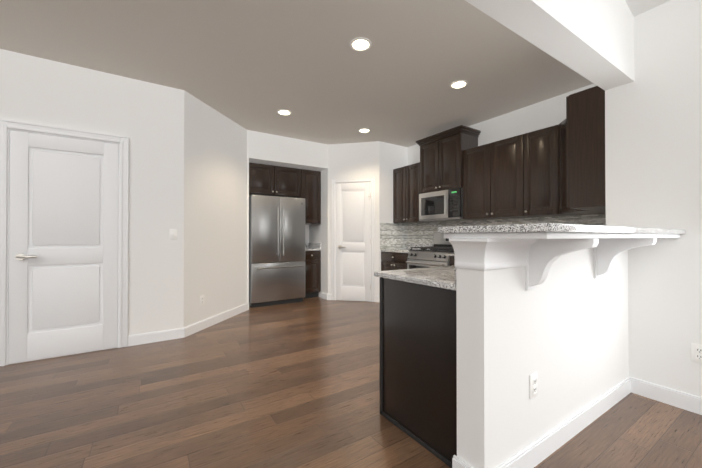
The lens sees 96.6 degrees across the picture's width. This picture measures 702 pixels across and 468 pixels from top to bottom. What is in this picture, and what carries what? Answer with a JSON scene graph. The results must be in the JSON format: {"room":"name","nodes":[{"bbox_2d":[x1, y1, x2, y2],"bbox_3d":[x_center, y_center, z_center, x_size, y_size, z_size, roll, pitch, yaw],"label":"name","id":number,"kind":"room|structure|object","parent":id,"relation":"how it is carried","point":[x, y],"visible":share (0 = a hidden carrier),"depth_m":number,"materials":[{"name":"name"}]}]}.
{"room":"kitchen","nodes":[
{"label":"kitchen","id":0,"kind":"room"},
{"bbox_2d":[0,0,593,146],"bbox_3d":[-2.103,-1.638,2.685,9.080,0.080,4.960,0,0,-33],"label":"ceiling","id":1,"kind":"structure","parent":0,"point":[254,65],"depth_m":2.82,"materials":[{"name":"grey paint"}]},
{"bbox_2d":[277,109,290,114],"bbox_3d":[-0.866,-1.585,4.061,0.184,0.006,0.184,0,0,-33],"label":"recessed light","id":2,"kind":"object","parent":1,"relation":"in","point":[283,112],"visible":1,"depth_m":4.05,"materials":[{"name":"white"}]},
{"bbox_2d":[350,37,371,50],"bbox_3d":[0.082,-1.594,2.625,0.184,0.006,0.184,0,0,-33],"label":"recessed light","id":3,"kind":"object","parent":1,"relation":"in","point":[360,44],"visible":1,"depth_m":2.62,"materials":[{"name":"white"}]},
{"bbox_2d":[358,128,369,132],"bbox_3d":[0.203,-1.581,4.758,0.184,0.006,0.184,0,0,-33],"label":"recessed light","id":4,"kind":"object","parent":1,"relation":"in","point":[364,130],"visible":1,"depth_m":4.74,"materials":[{"name":"white"}]},
{"bbox_2d":[450,80,467,88],"bbox_3d":[1.142,-1.590,3.316,0.184,0.006,0.184,0,0,-33],"label":"recessed light","id":5,"kind":"object","parent":1,"relation":"in","point":[458,84],"visible":1,"depth_m":3.31,"materials":[{"name":"white"}]},
{"bbox_2d":[0,297,701,467],"bbox_3d":[-0.929,1.141,0.867,9.080,0.060,9.260,0,0,-33],"label":"floor","id":6,"kind":"structure","parent":0,"point":[293,385],"depth_m":1.99,"materials":[{"name":"brown wood"}]},
{"bbox_2d":[249,194,304,307],"bbox_3d":[-1.316,0.256,5.313,0.910,1.765,0.736,0,0,-33],"label":"fridge","id":7,"kind":"object","parent":6,"relation":"on","point":[276,250],"visible":1,"depth_m":5.03,"materials":[{"name":"silver metal"}]},
{"bbox_2d":[304,251,320,297],"bbox_3d":[-0.843,0.714,5.785,0.382,0.854,0.510,0,0,-33],"label":"base cabinet","id":8,"kind":"object","parent":6,"relation":"on","point":[312,258],"depth_m":5.60,"materials":[{"name":"brown wood"}]},
{"bbox_2d":[305,247,320,250],"bbox_3d":[-0.842,0.271,5.785,0.387,0.031,0.516,0,0,-33],"label":"countertop","id":9,"kind":"structure","parent":8,"relation":"on","point":[306,248],"depth_m":5.67,"materials":[{"name":"grey stone"}]},
{"bbox_2d":[381,252,453,270],"bbox_3d":[1.633,0.704,4.102,0.652,0.854,3.233,0,0,-33],"label":"base cabinet","id":10,"kind":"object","parent":6,"relation":"on","point":[393,261],"depth_m":5.00,"materials":[{"name":"black wood"}]},
{"bbox_2d":[380,277,456,467],"bbox_3d":[0.799,0.691,2.011,1.106,0.854,0.617,0,0,-33],"label":"base cabinet","id":11,"kind":"object","parent":6,"relation":"on","point":[418,363],"visible":0.44,"depth_m":1.63,"materials":[{"name":"black wood"}]},
{"bbox_2d":[374,238,472,290],"bbox_3d":[1.458,0.134,2.465,2.737,0.263,0.660,0,0,-33],"label":"countertop","id":12,"kind":"structure","parent":11,"relation":"on","point":[444,277],"depth_m":1.60,"materials":[{"name":"grey stone"}]},
{"bbox_2d":[406,232,453,268],"bbox_3d":[1.295,0.546,4.559,0.702,1.175,0.756,0,0,-33],"label":"range","id":13,"kind":"object","parent":6,"relation":"on","point":[436,254],"visible":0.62,"depth_m":4.50,"materials":[{"name":"silver metal"}]},
{"bbox_2d":[0,0,701,396],"bbox_3d":[-0.952,-0.889,0.769,8.920,4.000,9.100,0,0,-33],"label":"wall","id":14,"kind":"structure","parent":0,"point":[192,158],"depth_m":3.14,"materials":[{"name":"white paint"}]},
{"bbox_2d":[0,119,128,365],"bbox_3d":[-2.622,0.068,2.887,0.924,2.112,0.076,0,0,-33],"label":"door","id":15,"kind":"structure","parent":14,"relation":"in","point":[64,246],"depth_m":2.88,"materials":[{"name":"white paint"}]},
{"bbox_2d":[169,229,176,239],"bbox_3d":[-1.920,-0.003,3.381,0.072,0.116,0.015,0,0,-33],"label":"light switch","id":16,"kind":"object","parent":14,"relation":"attached to","point":[172,234],"visible":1,"depth_m":3.38,"materials":[{"name":"white plastic"}]},
{"bbox_2d":[200,295,203,305],"bbox_3d":[-1.772,0.784,3.731,0.009,0.116,0.072,0,0,12],"label":"outlet","id":17,"kind":"object","parent":14,"relation":"attached to","point":[201,300],"visible":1,"depth_m":3.72,"materials":[{"name":"white plastic"}]},
{"bbox_2d":[249,163,300,197],"bbox_3d":[-1.414,-0.907,5.425,0.959,0.492,0.507,0,0,-33],"label":"upper cabinet","id":18,"kind":"object","parent":14,"relation":"attached to","point":[270,180],"depth_m":5.22,"materials":[{"name":"brown wood"}]},
{"bbox_2d":[301,169,320,224],"bbox_3d":[-0.873,-0.675,5.775,0.451,0.952,0.507,0,0,-33],"label":"upper cabinet","id":19,"kind":"object","parent":14,"relation":"attached to","point":[310,180],"depth_m":5.59,"materials":[{"name":"brown wood"}]},
{"bbox_2d":[309,243,320,246],"bbox_3d":[-0.683,0.206,5.877,0.020,0.100,0.496,0,0,-33],"label":"backsplash","id":20,"kind":"structure","parent":14,"relation":"attached to","point":[310,244],"depth_m":5.84,"materials":[{"name":"grey stone"}]},
{"bbox_2d":[332,178,374,301],"bbox_3d":[0.034,0.088,5.369,0.546,2.102,0.546,0,0,-33],"label":"pantry door","id":21,"kind":"structure","parent":14,"relation":"in","point":[353,237],"depth_m":5.37,"materials":[{"name":"white paint"}]},
{"bbox_2d":[380,223,407,249],"bbox_3d":[0.746,0.015,5.456,0.610,0.472,0.007,0,0,-33],"label":"backsplash","id":22,"kind":"structure","parent":14,"relation":"attached to","point":[396,236],"depth_m":5.45,"materials":[{"name":"tile"}]},
{"bbox_2d":[128,292,701,467],"bbox_3d":[-1.059,1.056,0.389,7.940,0.105,8.200,0,0,-33],"label":"baseboard","id":23,"kind":"structure","parent":14,"relation":"attached to","point":[539,450],"depth_m":1.99,"materials":[{"name":"white paint"}]},
{"bbox_2d":[393,125,570,223],"bbox_3d":[1.562,-0.837,4.431,0.422,1.260,2.619,0,0,-33],"label":"upper cabinet","id":24,"kind":"object","parent":14,"relation":"attached to","point":[514,177],"visible":1,"depth_m":3.97,"materials":[{"name":"brown wood"}]},
{"bbox_2d":[419,188,465,221],"bbox_3d":[1.412,-0.421,4.641,0.440,0.425,0.758,0,0,-33],"label":"microwave","id":25,"kind":"object","parent":24,"relation":"attached to","point":[442,206],"visible":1,"depth_m":4.49,"materials":[{"name":"silver metal"}]},
{"bbox_2d":[408,214,604,243],"bbox_3d":[1.904,0.008,4.283,0.009,0.472,3.237,0,0,-33],"label":"backsplash","id":26,"kind":"structure","parent":14,"relation":"attached to","point":[422,233],"depth_m":4.26,"materials":[{"name":"tile"}]},
{"bbox_2d":[558,86,605,214],"bbox_3d":[2.199,-0.686,2.917,1.006,0.940,0.616,0,0,-33],"label":"upper cabinet","id":27,"kind":"object","parent":14,"relation":"attached to","point":[581,134],"visible":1,"depth_m":2.52,"materials":[{"name":"brown wood"}]},
{"bbox_2d":[691,343,701,362],"bbox_3d":[2.177,0.743,1.955,0.009,0.116,0.072,0,0,-33],"label":"outlet","id":28,"kind":"object","parent":14,"relation":"attached to","point":[696,352],"visible":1,"depth_m":1.96,"materials":[{"name":"white plastic"}]},
{"bbox_2d":[456,248,628,467],"bbox_3d":[1.242,0.575,1.843,1.720,1.085,0.140,0,0,-33],"label":"wall","id":29,"kind":"structure","parent":0,"point":[562,329],"depth_m":1.52,"materials":[{"name":"white paint"}]},
{"bbox_2d":[530,372,537,398],"bbox_3d":[0.894,0.735,1.526,0.072,0.116,0.009,0,0,-33],"label":"outlet","id":30,"kind":"object","parent":29,"relation":"attached to","point":[533,385],"visible":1,"depth_m":1.52,"materials":[{"name":"white plastic"}]},
{"bbox_2d":[444,232,679,289],"bbox_3d":[1.278,0.131,1.735,1.760,0.270,0.456,0,0,-33],"label":"trim","id":31,"kind":"structure","parent":29,"relation":"attached to","point":[536,255],"depth_m":1.40,"materials":[{"name":"white paint"}]},
{"bbox_2d":[438,223,685,233],"bbox_3d":[1.276,-0.020,1.734,1.763,0.030,0.495,0,0,-33],"label":"bar","id":32,"kind":"object","parent":31,"relation":"on","point":[545,227],"visible":0.85,"depth_m":1.24,"materials":[{"name":"grey stone"}]},
{"bbox_2d":[465,0,633,90],"bbox_3d":[-1.187,-1.998,0.247,7.550,1.790,0.170,0,0,-33],"label":"header beam","id":33,"kind":"structure","parent":0,"point":[592,41],"depth_m":1.84,"materials":[{"name":"white paint"}]},
{"bbox_2d":[625,0,669,16],"bbox_3d":[-0.025,-2.115,-1.544,7.940,1.190,4.200,0,0,-33],"label":"ceiling","id":34,"kind":"structure","parent":0,"point":[637,7],"depth_m":2.14,"materials":[{"name":"white paint"}]}
]}

